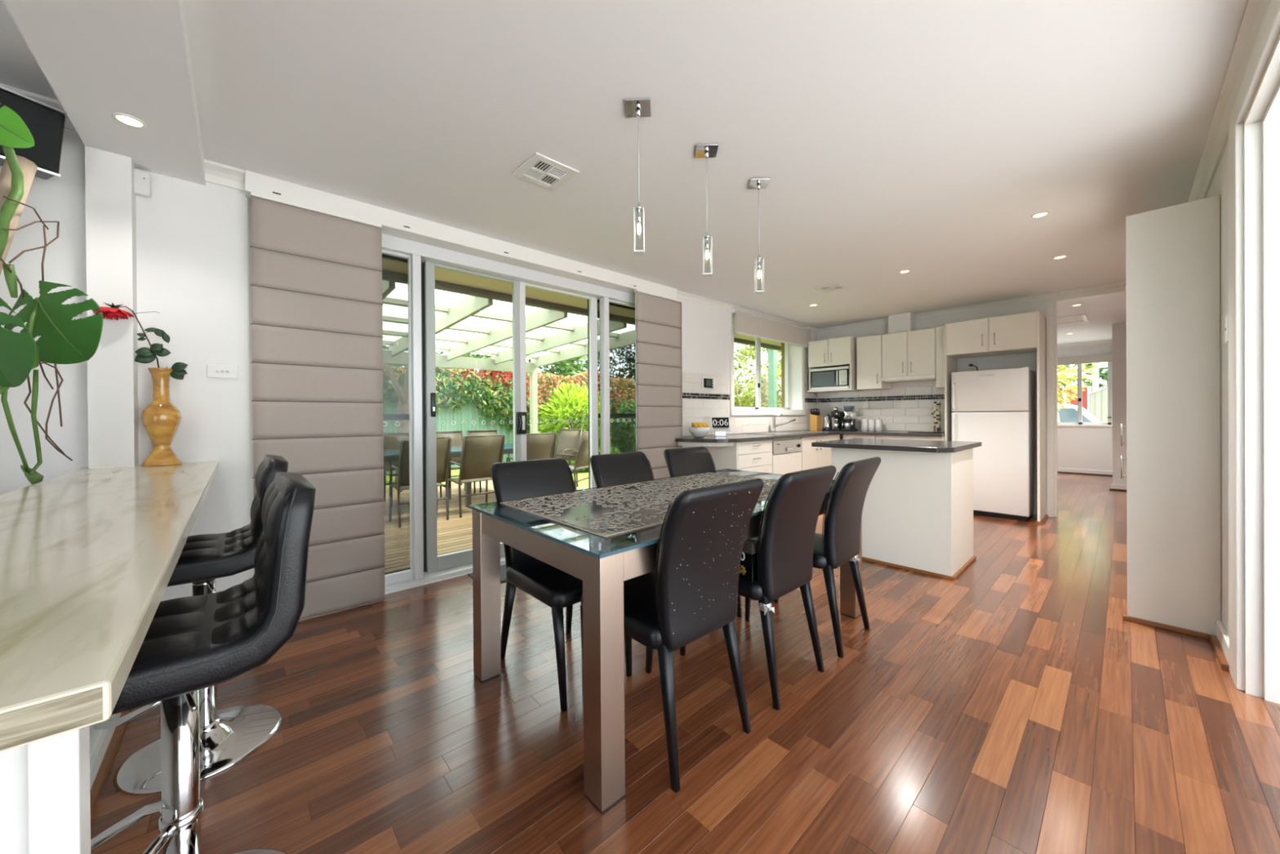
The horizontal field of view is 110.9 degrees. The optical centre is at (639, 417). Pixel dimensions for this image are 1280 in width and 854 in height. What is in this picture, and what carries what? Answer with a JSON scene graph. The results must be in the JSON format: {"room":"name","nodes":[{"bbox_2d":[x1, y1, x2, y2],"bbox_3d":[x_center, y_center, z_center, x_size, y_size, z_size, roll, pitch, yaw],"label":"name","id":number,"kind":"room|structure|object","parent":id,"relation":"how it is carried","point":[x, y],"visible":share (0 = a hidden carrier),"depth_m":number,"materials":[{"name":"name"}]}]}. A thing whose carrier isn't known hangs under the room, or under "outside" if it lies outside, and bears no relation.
{"room":"dining room","nodes":[
{"label":"dining room","id":0,"kind":"room"},
{"bbox_2d":[0,0,58,100],"bbox_3d":[-1.605,-1.420,-0.547,2.110,0.120,6.400,-1,0,-42],"label":"ceiling","id":1,"kind":"structure","parent":0,"point":[20,68],"depth_m":1.70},
{"bbox_2d":[2,0,205,185],"bbox_3d":[-0.448,-1.310,0.025,0.370,0.240,5.690,-1,0,-42],"label":"ceiling","id":2,"kind":"structure","parent":0,"point":[100,59],"depth_m":1.51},
{"bbox_2d":[111,112,146,128],"bbox_3d":[-2.036,-1.182,1.758,0.090,0.006,0.090,-1,0,-42],"label":"recessed light","id":3,"kind":"object","parent":2,"relation":"in","point":[126,119],"visible":1,"depth_m":1.75,"materials":[{"name":"white plastic"}]},
{"bbox_2d":[84,146,138,469],"bbox_3d":[-2.405,-0.474,2.011,0.133,1.420,0.115,-1,0,-42],"label":"wall pillar","id":4,"kind":"structure","parent":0,"point":[110,195],"depth_m":1.97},
{"bbox_2d":[0,128,944,601],"bbox_3d":[-0.129,-0.113,3.159,9.260,2.740,2.014,-1,0,-42],"label":"wall","id":5,"kind":"structure","parent":0,"point":[193,240],"depth_m":2.21,"materials":[{"name":"paint"}]},
{"bbox_2d":[0,85,66,179],"bbox_3d":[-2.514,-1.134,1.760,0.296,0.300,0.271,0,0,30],"label":"television","id":6,"kind":"object","parent":5,"relation":"attached to","point":[45,122],"visible":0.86,"depth_m":1.75,"materials":[{"name":"black plastic"}]},
{"bbox_2d":[0,83,76,131],"bbox_3d":[-3.252,-1.315,1.267,2.110,0.080,0.080,-1,0,-42],"label":"trim","id":7,"kind":"structure","parent":5,"relation":"attached to","point":[55,104],"depth_m":1.88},
{"bbox_2d":[133,168,151,197],"bbox_3d":[-2.366,-1.112,2.092,0.060,0.115,0.049,-1,0,-42],"label":"sensor","id":8,"kind":"object","parent":5,"relation":"attached to","point":[142,179],"visible":0.88,"depth_m":2.08,"materials":[{"name":"white plastic"}]},
{"bbox_2d":[206,364,238,378],"bbox_3d":[-2.171,-0.238,2.292,0.118,0.066,0.012,-1,0,-42],"label":"light switch","id":9,"kind":"object","parent":5,"relation":"attached to","point":[212,371],"visible":1,"depth_m":2.29,"materials":[{"name":"white plastic"}]},
{"bbox_2d":[204,159,244,191],"bbox_3d":[-2.142,-1.246,2.276,0.150,0.080,0.080,-1,0,-42],"label":"trim","id":10,"kind":"structure","parent":5,"relation":"attached to","point":[215,173],"depth_m":2.27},
{"bbox_2d":[249,191,385,619],"bbox_3d":[-1.814,-0.030,2.522,0.612,2.303,0.054,-1,0,-42],"label":"blind","id":11,"kind":"object","parent":5,"relation":"attached to","point":[317,316],"visible":0.86,"depth_m":2.52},
{"bbox_2d":[244,169,676,298],"bbox_3d":[-0.927,-1.245,3.493,3.285,0.108,0.272,-1,0,-42],"label":"curtain rail","id":12,"kind":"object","parent":5,"relation":"attached to","point":[395,224],"depth_m":3.00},
{"bbox_2d":[382,233,635,592],"bbox_3d":[-0.955,-0.035,3.563,3.280,2.312,0.165,-1,0,-42],"label":"door","id":13,"kind":"structure","parent":5,"relation":"in","point":[421,259],"depth_m":3.13,"materials":[{"name":"metal"}]},
{"bbox_2d":[382,257,781,346],"bbox_3d":[-0.651,-1.170,4.346,10.100,0.028,0.440,-1,0,-42],"label":"eave","id":14,"kind":"object","parent":5,"relation":"attached to","point":[441,274],"visible":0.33,"depth_m":3.94},
{"bbox_2d":[382,270,781,351],"bbox_3d":[-0.826,-1.141,4.539,10.100,0.085,0.080,-1,0,-42],"label":"gutter","id":15,"kind":"object","parent":14,"relation":"attached to","point":[386,275],"visible":0.13,"depth_m":4.13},
{"bbox_2d":[634,289,682,528],"bbox_3d":[0.200,-0.050,4.352,0.628,2.303,0.054,-1,0,-42],"label":"blind","id":16,"kind":"object","parent":5,"relation":"attached to","point":[658,317],"visible":0.66,"depth_m":4.31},
{"bbox_2d":[676,290,818,333],"bbox_3d":[1.528,-1.295,5.628,3.210,0.055,0.055,-1,0,-42],"label":"trim","id":17,"kind":"structure","parent":5,"relation":"attached to","point":[680,295],"depth_m":5.15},
{"bbox_2d":[729,311,804,415],"bbox_3d":[1.652,-0.647,5.933,1.795,1.235,0.277,-1,0,-42],"label":"window","id":18,"kind":"structure","parent":5,"relation":"in","point":[794,354],"depth_m":6.35,"materials":[{"name":"wood"}]},
{"bbox_2d":[730,307,811,347],"bbox_3d":[1.798,-1.130,5.855,1.907,0.350,0.080,-1,0,-42],"label":"roller blind","id":19,"kind":"object","parent":18,"relation":"attached to","point":[746,324],"visible":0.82,"depth_m":5.73,"materials":[{"name":"fabric"}]},
{"bbox_2d":[807,336,863,392],"bbox_3d":[2.776,-0.734,6.299,0.452,0.726,0.619,-1,0,-42],"label":"upper cabinet","id":20,"kind":"object","parent":5,"relation":"attached to","point":[841,351],"visible":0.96,"depth_m":6.11,"materials":[{"name":"wood"}]},
{"bbox_2d":[810,365,849,390],"bbox_3d":[2.767,-0.544,6.279,0.370,0.309,0.545,-1,0,-42],"label":"microwave","id":21,"kind":"object","parent":20,"relation":"on","point":[830,378],"visible":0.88,"depth_m":6.15,"materials":[{"name":"silver metal"}]},
{"bbox_2d":[807,388,863,392],"bbox_3d":[2.790,-0.380,6.310,0.422,0.018,0.619,-1,0,-42],"label":"shelf","id":22,"kind":"object","parent":20,"relation":"attached to","point":[843,389],"depth_m":6.21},
{"bbox_2d":[90,472,1279,853],"bbox_3d":[2.536,1.166,3.913,14.200,0.140,4.440,-1,0,-42],"label":"floor","id":23,"kind":"structure","parent":0,"point":[1011,704],"depth_m":1.56,"materials":[{"name":"brown wood"}]},
{"bbox_2d":[0,460,218,853],"bbox_3d":[-1.472,0.678,1.180,0.439,0.910,2.596,-1,0,-42],"label":"countertop","id":24,"kind":"structure","parent":23,"relation":"on","point":[89,558],"depth_m":0.58,"materials":[{"name":"stone"}]},
{"bbox_2d":[0,103,102,484],"bbox_3d":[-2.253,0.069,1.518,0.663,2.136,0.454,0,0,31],"label":"monstera plant","id":25,"kind":"object","parent":24,"relation":"on","point":[63,340],"visible":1,"depth_m":1.58,"materials":[{"name":"green plant"}]},
{"bbox_2d":[141,367,182,466],"bbox_3d":[-2.257,-0.003,2.079,0.132,0.456,0.132,-1,0,-42],"label":"vase","id":26,"kind":"object","parent":24,"relation":"on","point":[161,420],"visible":0.99,"depth_m":2.05,"materials":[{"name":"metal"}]},
{"bbox_2d":[92,302,187,379],"bbox_3d":[-2.287,-0.341,2.024,0.294,0.334,0.118,-1,0,-42],"label":"rose","id":27,"kind":"object","parent":26,"relation":"in","point":[144,355],"visible":0.95,"depth_m":2.04,"materials":[{"name":"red plant"}]},
{"bbox_2d":[93,454,288,795],"bbox_3d":[-1.514,0.640,1.516,0.464,0.983,0.410,-1,0,-42],"label":"bar stool","id":28,"kind":"object","parent":23,"relation":"on","point":[228,735],"visible":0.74,"depth_m":1.48,"materials":[{"name":"leather"}]},
{"bbox_2d":[90,471,315,853],"bbox_3d":[-0.992,0.639,0.937,0.464,0.983,0.410,-1,0,-42],"label":"bar stool","id":29,"kind":"object","parent":23,"relation":"on","point":[190,644],"visible":0.78,"depth_m":0.92,"materials":[{"name":"leather"}]},
{"bbox_2d":[490,457,631,711],"bbox_3d":[-0.363,0.668,2.012,0.424,0.908,0.586,-1,0,-42],"label":"dining chair","id":30,"kind":"object","parent":23,"relation":"on","point":[557,588],"visible":0.58,"depth_m":2.02,"materials":[{"name":"leather"}]},
{"bbox_2d":[590,451,715,631],"bbox_3d":[0.062,0.664,2.398,0.424,0.908,0.586,-1,0,-43],"label":"dining chair","id":31,"kind":"object","parent":23,"relation":"on","point":[624,468],"visible":0.36,"depth_m":2.50,"materials":[{"name":"leather"}]},
{"bbox_2d":[467,468,862,813],"bbox_3d":[0.259,0.747,2.206,1.865,0.741,0.950,-1,0,-42],"label":"dining table","id":32,"kind":"object","parent":23,"relation":"on","point":[603,571],"visible":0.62,"depth_m":1.32,"materials":[{"name":"metal"}]},
{"bbox_2d":[498,471,777,538],"bbox_3d":[0.181,0.374,2.173,1.483,0.006,0.778,-1,0,-42],"label":"table runner","id":33,"kind":"object","parent":32,"relation":"on","point":[609,512],"visible":0.69,"depth_m":1.93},
{"bbox_2d":[580,478,764,792],"bbox_3d":[0.096,0.667,1.619,0.424,0.908,0.586,-1,0,-41],"label":"dining chair","id":34,"kind":"object","parent":23,"relation":"on","point":[692,593],"visible":0.94,"depth_m":1.42,"materials":[{"name":"leather"}]},
{"bbox_2d":[663,446,742,617],"bbox_3d":[0.492,0.660,2.789,0.424,0.908,0.586,-1,0,-41],"label":"dining chair","id":35,"kind":"object","parent":23,"relation":"on","point":[685,461],"visible":0.21,"depth_m":2.91,"materials":[{"name":"leather"}]},
{"bbox_2d":[677,441,737,472],"bbox_3d":[0.634,0.675,4.436,0.345,0.865,0.602,-1,0,-42],"label":"base cabinet","id":36,"kind":"object","parent":23,"relation":"on","point":[724,455],"visible":0.16,"depth_m":4.39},
{"bbox_2d":[675,429,944,442],"bbox_3d":[2.083,0.213,4.972,3.277,0.034,1.750,-1,0,-42],"label":"benchtop","id":37,"kind":"object","parent":36,"relation":"on","point":[740,437],"visible":0.84,"depth_m":5.02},
{"bbox_2d":[710,416,730,435],"bbox_3d":[0.872,0.096,4.784,0.210,0.217,0.083,0,0,2],"label":"desk clock","id":38,"kind":"object","parent":37,"relation":"on","point":[720,425],"visible":1,"depth_m":4.77,"materials":[{"name":"white plastic"}]},
{"bbox_2d":[809,408,821,431],"bbox_3d":[2.520,0.028,6.326,0.141,0.319,0.101,-1,0,-42],"label":"knife block","id":39,"kind":"object","parent":37,"relation":"on","point":[815,417],"visible":0.98,"depth_m":6.29,"materials":[{"name":"brown wood"}]},
{"bbox_2d":[831,406,845,431],"bbox_3d":[2.811,0.019,6.218,0.315,0.335,0.122,-1,0,-42],"label":"coffee machine","id":40,"kind":"object","parent":37,"relation":"on","point":[838,415],"visible":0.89,"depth_m":6.15,"materials":[{"name":"black plastic"}]},
{"bbox_2d":[841,405,857,431],"bbox_3d":[2.903,0.014,6.114,0.220,0.345,0.150,-1,0,-42],"label":"coffee grinder","id":41,"kind":"object","parent":37,"relation":"on","point":[849,415],"visible":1,"depth_m":6.06,"materials":[{"name":"silver metal"}]},
{"bbox_2d":[931,401,941,431],"bbox_3d":[3.682,-0.012,5.480,0.080,0.366,0.081,-1,0,-42],"label":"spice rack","id":42,"kind":"object","parent":37,"relation":"on","point":[937,419],"visible":1,"depth_m":5.45,"materials":[{"name":"multicoloured plastic"}]},
{"bbox_2d":[737,440,772,511],"bbox_3d":[1.005,0.672,4.753,0.628,0.864,0.632,-1,0,-42],"label":"base cabinet","id":43,"kind":"object","parent":23,"relation":"on","point":[753,455],"visible":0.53,"depth_m":4.54,"materials":[{"name":"wood"}]},
{"bbox_2d":[680,465,835,710],"bbox_3d":[0.509,0.663,1.980,0.427,0.908,0.586,-1,0,-42],"label":"dining chair","id":44,"kind":"object","parent":23,"relation":"on","point":[793,505],"visible":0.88,"depth_m":1.76,"materials":[{"name":"leather"}]},
{"bbox_2d":[738,535,759,581],"bbox_3d":[0.462,0.573,2.001,0.357,0.164,0.346,-1,0,-42],"label":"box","id":45,"kind":"object","parent":44,"relation":"on","point":[748,562],"visible":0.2,"depth_m":1.77,"materials":[{"name":"black cardboard"}]},
{"bbox_2d":[770,437,802,476],"bbox_3d":[1.478,0.623,5.183,0.640,0.772,0.632,-1,0,-42],"label":"dishwasher","id":46,"kind":"object","parent":23,"relation":"on","point":[786,452],"visible":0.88,"depth_m":4.95,"materials":[{"name":"metal"}]},
{"bbox_2d":[745,456,880,657],"bbox_3d":[0.903,0.659,2.339,0.586,0.908,0.424,0,0,45],"label":"dining chair","id":47,"kind":"object","parent":23,"relation":"on","point":[840,542],"visible":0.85,"depth_m":2.11,"materials":[{"name":"leather"}]},
{"bbox_2d":[800,434,839,470],"bbox_3d":[2.098,0.663,5.750,1.030,0.860,0.626,-1,0,-42],"label":"base cabinet","id":48,"kind":"object","parent":23,"relation":"on","point":[812,457],"visible":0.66,"depth_m":5.42,"materials":[{"name":"wood"}]},
{"bbox_2d":[831,447,976,580],"bbox_3d":[2.079,0.669,3.505,0.658,0.864,0.840,-1,0,-42],"label":"kitchen island","id":49,"kind":"object","parent":23,"relation":"on","point":[917,511],"visible":0.63,"depth_m":3.19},
{"bbox_2d":[811,438,982,453],"bbox_3d":[2.070,0.218,3.568,0.940,0.034,0.953,-1,0,-42],"label":"island countertop","id":50,"kind":"structure","parent":49,"relation":"on","point":[904,445],"depth_m":3.35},
{"bbox_2d":[875,435,944,440],"bbox_3d":[3.424,0.653,5.489,0.602,0.864,0.714,-1,0,-42],"label":"base cabinet","id":51,"kind":"object","parent":23,"relation":"on","point":[885,437],"visible":0.13,"depth_m":5.27,"materials":[{"name":"wood"}]},
{"bbox_2d":[951,366,1035,520],"bbox_3d":[3.952,0.277,4.942,0.507,1.612,0.668,-1,0,-42],"label":"fridge","id":52,"kind":"object","parent":23,"relation":"on","point":[994,408],"visible":0.82,"depth_m":4.74,"materials":[{"name":"white metal"}]},
{"bbox_2d":[944,310,1048,524],"bbox_3d":[3.974,-0.004,4.940,0.528,2.175,0.834,-1,0,-42],"label":"tall cabinet","id":53,"kind":"object","parent":23,"relation":"on","point":[1020,333],"visible":0.93,"depth_m":4.74,"materials":[{"name":"wood"}]},
{"bbox_2d":[1120,195,1221,639],"bbox_3d":[3.152,0.002,2.663,1.153,2.190,0.333,-1,0,-42],"label":"pantry cabinet","id":54,"kind":"object","parent":23,"relation":"on","point":[1173,252],"visible":0.95,"depth_m":2.27,"materials":[{"name":"wood"}]},
{"bbox_2d":[182,0,1248,344],"bbox_3d":[3.861,-1.394,4.420,11.920,0.120,6.400,-1,0,-42],"label":"ceiling","id":55,"kind":"structure","parent":0,"point":[926,138],"depth_m":1.96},
{"bbox_2d":[511,151,579,191],"bbox_3d":[-0.500,-1.293,2.332,0.256,0.010,0.256,-1,0,-42],"label":"ceiling vent","id":56,"kind":"object","parent":55,"relation":"in","point":[539,168],"visible":1,"depth_m":2.32,"materials":[{"name":"white plastic"}]},
{"bbox_2d":[624,97,650,255],"bbox_3d":[-0.005,-0.993,1.845,0.104,0.612,0.104,0,0,3],"label":"pendant lamp","id":57,"kind":"object","parent":55,"relation":"hanging from","point":[637,108],"visible":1,"depth_m":1.84,"materials":[{"name":"silver metal"}]},
{"bbox_2d":[694,142,718,276],"bbox_3d":[0.326,-0.997,2.146,0.104,0.612,0.104,0,0,3],"label":"pendant lamp","id":58,"kind":"object","parent":55,"relation":"hanging from","point":[707,150],"visible":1,"depth_m":2.14,"materials":[{"name":"silver metal"}]},
{"bbox_2d":[746,177,770,293],"bbox_3d":[0.661,-1.000,2.451,0.104,0.612,0.104,0,0,3],"label":"pendant lamp","id":59,"kind":"object","parent":55,"relation":"hanging from","point":[758,183],"visible":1,"depth_m":2.44,"materials":[{"name":"silver metal"}]},
{"bbox_2d":[813,282,849,293],"bbox_3d":[1.952,-1.317,4.481,0.256,0.010,0.256,-1,0,-42],"label":"ceiling vent","id":60,"kind":"object","parent":55,"relation":"in","point":[837,286],"visible":1,"depth_m":4.47,"materials":[{"name":"white plastic"}]},
{"bbox_2d":[1057,313,1088,324],"bbox_3d":[5.866,-1.347,6.155,0.620,0.014,0.530,-1,0,-42],"label":"ceiling hatch","id":61,"kind":"object","parent":55,"relation":"attached to","point":[1079,317],"visible":0.59,"depth_m":6.08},
{"bbox_2d":[816,298,1053,515],"bbox_3d":[3.917,-0.123,5.482,0.127,2.430,3.480,-1,0,-42],"label":"wall","id":62,"kind":"structure","parent":0,"point":[910,415],"depth_m":5.71,"materials":[{"name":"paint"}]},
{"bbox_2d":[817,318,888,333],"bbox_3d":[3.037,-1.308,6.313,0.055,0.055,1.070,-1,0,-42],"label":"trim","id":63,"kind":"structure","parent":62,"relation":"attached to","point":[885,320],"depth_m":6.29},
{"bbox_2d":[856,334,890,390],"bbox_3d":[3.149,-0.728,5.949,0.370,0.703,0.313,-1,0,-42],"label":"upper cabinet","id":64,"kind":"object","parent":62,"relation":"attached to","point":[868,348],"visible":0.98,"depth_m":5.84,"materials":[{"name":"wood"}]},
{"bbox_2d":[888,312,915,333],"bbox_3d":[3.431,-1.206,5.772,0.200,0.260,0.260,-1,0,-42],"label":"cover","id":65,"kind":"object","parent":62,"relation":"attached to","point":[902,322],"depth_m":5.70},
{"bbox_2d":[881,328,935,377],"bbox_3d":[3.456,-0.796,5.611,0.370,0.560,0.592,-1,0,-42],"label":"upper cabinet","id":66,"kind":"object","parent":62,"relation":"attached to","point":[913,353],"visible":0.98,"depth_m":5.49,"materials":[{"name":"wood"}]},
{"bbox_2d":[881,374,935,382],"bbox_3d":[3.456,-0.490,5.610,0.332,0.048,0.592,-1,0,-42],"label":"range hood","id":67,"kind":"object","parent":66,"relation":"attached to","point":[927,377],"visible":0.98,"depth_m":5.52,"materials":[{"name":"metal"}]},
{"bbox_2d":[935,326,944,388],"bbox_3d":[3.711,-0.719,5.354,0.340,0.725,0.122,-1,0,-42],"label":"upper cabinet","id":68,"kind":"object","parent":62,"relation":"attached to","point":[940,331],"visible":0.54,"depth_m":5.25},
{"bbox_2d":[916,281,1126,318],"bbox_3d":[4.304,-1.312,4.918,0.055,0.055,2.120,-1,0,-42],"label":"trim","id":69,"kind":"structure","parent":62,"relation":"attached to","point":[1049,295],"depth_m":4.98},
{"bbox_2d":[1046,285,1126,516],"bbox_3d":[4.751,-0.113,4.564,0.148,2.385,0.780,-1,0,-42],"label":"door frame","id":70,"kind":"structure","parent":62,"relation":"in","point":[1051,306],"depth_m":4.78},
{"bbox_2d":[1057,403,1100,422],"bbox_3d":[10.225,0.362,12.663,1.640,1.605,4.736,-1,0,-42],"label":"parked car","id":71,"kind":"object","parent":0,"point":[1069,414],"visible":0.02,"depth_m":10.96,"materials":[{"name":"paint"}]},
{"bbox_2d":[1057,344,1112,471],"bbox_3d":[8.001,-0.161,8.383,0.120,2.430,2.500,-1,0,-42],"label":"wall","id":72,"kind":"structure","parent":0,"point":[1091,448],"depth_m":8.10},
{"bbox_2d":[1057,361,1112,426],"bbox_3d":[8.068,-0.501,8.276,0.120,1.350,1.150,-1,0,-42],"label":"window","id":73,"kind":"structure","parent":72,"relation":"in","point":[1079,424],"depth_m":8.11,"materials":[{"name":"metal"}]},
{"bbox_2d":[1057,339,1112,349],"bbox_3d":[7.734,-1.335,8.515,0.080,0.080,1.950,-1,0,-42],"label":"trim","id":74,"kind":"structure","parent":72,"relation":"attached to","point":[1106,342],"depth_m":8.06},
{"bbox_2d":[1057,351,1112,365],"bbox_3d":[8.005,-1.081,8.220,0.040,0.190,1.150,-1,0,-42],"label":"roller blind","id":75,"kind":"object","parent":72,"relation":"attached to","point":[1097,357],"visible":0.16,"depth_m":8.06,"materials":[{"name":"fabric"}]},
{"bbox_2d":[1057,467,1112,475],"bbox_3d":[7.797,1.002,8.505,0.034,0.085,1.840,-1,0,-42],"label":"baseboard","id":76,"kind":"structure","parent":72,"relation":"attached to","point":[1060,469],"depth_m":8.08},
{"bbox_2d":[1111,322,1126,484],"bbox_3d":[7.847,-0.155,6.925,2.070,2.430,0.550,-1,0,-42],"label":"door","id":77,"kind":"structure","parent":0,"point":[1118,331],"depth_m":6.38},
{"bbox_2d":[1205,141,1229,637],"bbox_3d":[2.999,-0.106,2.222,11.430,2.430,0.110,-1,0,-42],"label":"wall","id":78,"kind":"structure","parent":0,"point":[1220,184],"depth_m":2.10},
{"bbox_2d":[1209,620,1229,671],"bbox_3d":[2.701,1.052,2.046,0.395,0.100,0.036,-1,0,-42],"label":"baseboard","id":79,"kind":"structure","parent":78,"relation":"attached to","point":[1222,635],"depth_m":2.03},
{"bbox_2d":[1187,0,1271,202],"bbox_3d":[1.863,-1.283,1.304,8.530,0.055,0.055,-1,0,-42],"label":"trim","id":80,"kind":"structure","parent":78,"relation":"attached to","point":[1255,11],"depth_m":1.77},
{"bbox_2d":[1227,0,1279,703],"bbox_3d":[0.981,-0.076,0.385,4.370,2.390,0.146,-1,0,-42],"label":"door","id":81,"kind":"structure","parent":78,"relation":"in","point":[1254,121],"depth_m":1.74,"materials":[{"name":"wood"}]},
{"label":"outside","id":82,"kind":"structure","parent":0,"visible":0},
{"bbox_2d":[386,466,588,488],"bbox_3d":[-11.997,1.337,20.649,70.000,0.100,39.840,-1,0,-42],"label":"lawn","id":83,"kind":"structure","parent":82,"point":[584,474],"depth_m":9.36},
{"bbox_2d":[382,282,473,482],"bbox_3d":[-4.591,-0.831,8.771,2.344,4.296,1.188,-1,0,-42],"label":"tree","id":84,"kind":"object","parent":83,"relation":"on","point":[403,394],"visible":0.2,"depth_m":8.74,"materials":[{"name":"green plant"}]},
{"bbox_2d":[382,282,491,393],"bbox_3d":[-10.563,-3.125,20.956,6.030,8.820,5.356,0,0,-1],"label":"tree","id":85,"kind":"object","parent":83,"relation":"on","point":[470,319],"visible":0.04,"depth_m":20.72,"materials":[{"name":"green plant"}]},
{"bbox_2d":[383,480,588,573],"bbox_3d":[-2.837,1.258,5.292,5.900,0.140,4.790,-1,0,-42],"label":"deck","id":86,"kind":"object","parent":83,"relation":"on","point":[455,534],"visible":0.11,"depth_m":4.87,"materials":[{"name":"brown wood"}]},
{"bbox_2d":[383,432,408,506],"bbox_3d":[-3.315,0.705,6.257,0.528,0.968,0.548,-1,0,-42],"label":"outdoor chair","id":87,"kind":"object","parent":86,"relation":"on","point":[391,440],"visible":0.24,"depth_m":6.29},
{"bbox_2d":[388,436,452,528],"bbox_3d":[-2.504,0.704,5.023,0.528,0.968,0.548,-1,0,-42],"label":"outdoor chair","id":88,"kind":"object","parent":86,"relation":"on","point":[443,444],"visible":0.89,"depth_m":4.96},
{"bbox_2d":[383,443,513,506],"bbox_3d":[-2.533,0.808,6.104,2.450,0.750,0.900,-1,0,-42],"label":"outdoor table","id":89,"kind":"object","parent":86,"relation":"on","point":[389,455],"visible":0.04,"depth_m":5.80,"materials":[{"name":"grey glass"}]},
{"bbox_2d":[435,430,475,497],"bbox_3d":[-2.913,0.700,6.826,0.528,0.968,0.548,-1,0,-42],"label":"outdoor chair","id":90,"kind":"object","parent":86,"relation":"on","point":[457,436],"visible":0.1,"depth_m":7.03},
{"bbox_2d":[447,434,505,517],"bbox_3d":[-2.036,0.699,5.474,0.528,0.968,0.548,-1,0,-44],"label":"outdoor chair","id":91,"kind":"object","parent":86,"relation":"on","point":[479,453],"visible":0.78,"depth_m":5.33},
{"bbox_2d":[382,280,635,433],"bbox_3d":[-2.826,0.003,5.265,5.700,2.549,4.150,-1,0,-42],"label":"pergola","id":92,"kind":"structure","parent":86,"relation":"on","point":[469,306],"depth_m":6.33,"materials":[{"name":"white paint"}]},
{"bbox_2d":[506,432,557,462],"bbox_3d":[-1.487,0.693,6.001,0.528,0.968,0.548,-1,0,-40],"label":"outdoor chair","id":93,"kind":"object","parent":86,"relation":"on","point":[539,446],"visible":0.26,"depth_m":5.86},
{"bbox_2d":[554,428,582,486],"bbox_3d":[-1.345,0.687,7.450,0.528,0.968,0.548,0,0,33],"label":"outdoor chair","id":94,"kind":"object","parent":86,"relation":"on","point":[568,442],"visible":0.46,"depth_m":7.59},
{"bbox_2d":[554,431,599,489],"bbox_3d":[-0.966,0.688,6.594,0.548,0.968,0.528,0,0,19],"label":"outdoor chair","id":95,"kind":"object","parent":86,"relation":"on","point":[582,456],"visible":0.52,"depth_m":6.42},
{"bbox_2d":[382,400,628,472],"bbox_3d":[-1.669,0.353,13.713,14.030,1.776,0.060,-1,0,-42],"label":"fence","id":96,"kind":"object","parent":83,"relation":"on","point":[469,412],"visible":0.02,"depth_m":11.18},
{"bbox_2d":[382,363,635,434],"bbox_3d":[-1.791,-0.447,13.251,12.975,2.178,0.705,-1,0,-42],"label":"hedge","id":97,"kind":"object","parent":96,"relation":"attached to","point":[487,381],"visible":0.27,"depth_m":11.40,"materials":[{"name":"green plant"}]},
{"bbox_2d":[465,299,599,399],"bbox_3d":[-4.753,-2.453,18.195,4.739,7.420,5.814,0,0,20],"label":"tree","id":98,"kind":"object","parent":83,"relation":"on","point":[564,368],"visible":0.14,"depth_m":17.62,"materials":[{"name":"green plant"}]},
{"bbox_2d":[537,380,612,446],"bbox_3d":[-1.629,0.133,11.921,2.348,2.328,1.854,-1,0,-42],"label":"shrub","id":99,"kind":"object","parent":83,"relation":"on","point":[575,402],"visible":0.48,"depth_m":11.54,"materials":[{"name":"green plant"}]},
{"bbox_2d":[582,318,635,399],"bbox_3d":[-1.050,-4.540,31.226,4.810,11.447,8.064,0,0,25],"label":"tree","id":100,"kind":"object","parent":83,"relation":"on","point":[629,358],"visible":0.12,"depth_m":30.07,"materials":[{"name":"green plant"}]},
{"bbox_2d":[609,399,635,453],"bbox_3d":[0.102,0.331,13.323,2.100,1.949,1.867,-1,0,-42],"label":"shrub","id":101,"kind":"object","parent":83,"relation":"on","point":[628,437],"visible":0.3,"depth_m":13.07,"materials":[{"name":"green plant"}]},
{"bbox_2d":[733,342,781,407],"bbox_3d":[4.085,-1.296,13.974,5.316,5.026,3.737,-1,0,-42],"label":"tree","id":102,"kind":"object","parent":83,"relation":"on","point":[749,352],"visible":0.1,"depth_m":13.18,"materials":[{"name":"green plant"}]},
{"bbox_2d":[768,342,785,407],"bbox_3d":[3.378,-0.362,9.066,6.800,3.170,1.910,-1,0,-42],"label":"post","id":103,"kind":"structure","parent":83,"relation":"on","point":[772,362],"depth_m":9.79,"materials":[{"name":"green paint"}]},
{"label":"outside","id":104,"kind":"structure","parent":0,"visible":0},
{"bbox_3d":[25.331,1.201,-12.990,100.000,0.099,60.160,-1,0,-42],"label":"paving","id":105,"kind":"object","parent":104,"visible":0},
{"bbox_2d":[1057,362,1099,411],"bbox_3d":[9.344,-0.605,10.716,1.631,3.599,2.189,0,0,-21],"label":"tree","id":106,"kind":"object","parent":105,"relation":"on","point":[1060,376],"visible":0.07,"depth_m":10.16,"materials":[{"name":"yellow plant"}]},
{"bbox_2d":[1057,371,1107,411],"bbox_3d":[19.559,-0.661,23.449,5.500,3.450,7.350,-1,0,-42],"label":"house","id":107,"kind":"structure","parent":105,"relation":"on","point":[1090,389],"depth_m":19.73,"materials":[{"name":"brick"}]},
{"bbox_2d":[1057,363,1107,389],"bbox_3d":[30.150,-4.491,26.173,7.714,10.962,18.509,-1,0,-42],"label":"tree","id":108,"kind":"object","parent":105,"relation":"on","point":[1104,376],"visible":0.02,"depth_m":27.01,"materials":[{"name":"green plant"}]},
{"bbox_2d":[1088,386,1107,422],"bbox_3d":[15.054,0.112,14.463,0.065,2.026,7.363,0,0,42],"label":"fence","id":109,"kind":"object","parent":105,"relation":"on","point":[1098,399],"visible":0.41,"depth_m":14.12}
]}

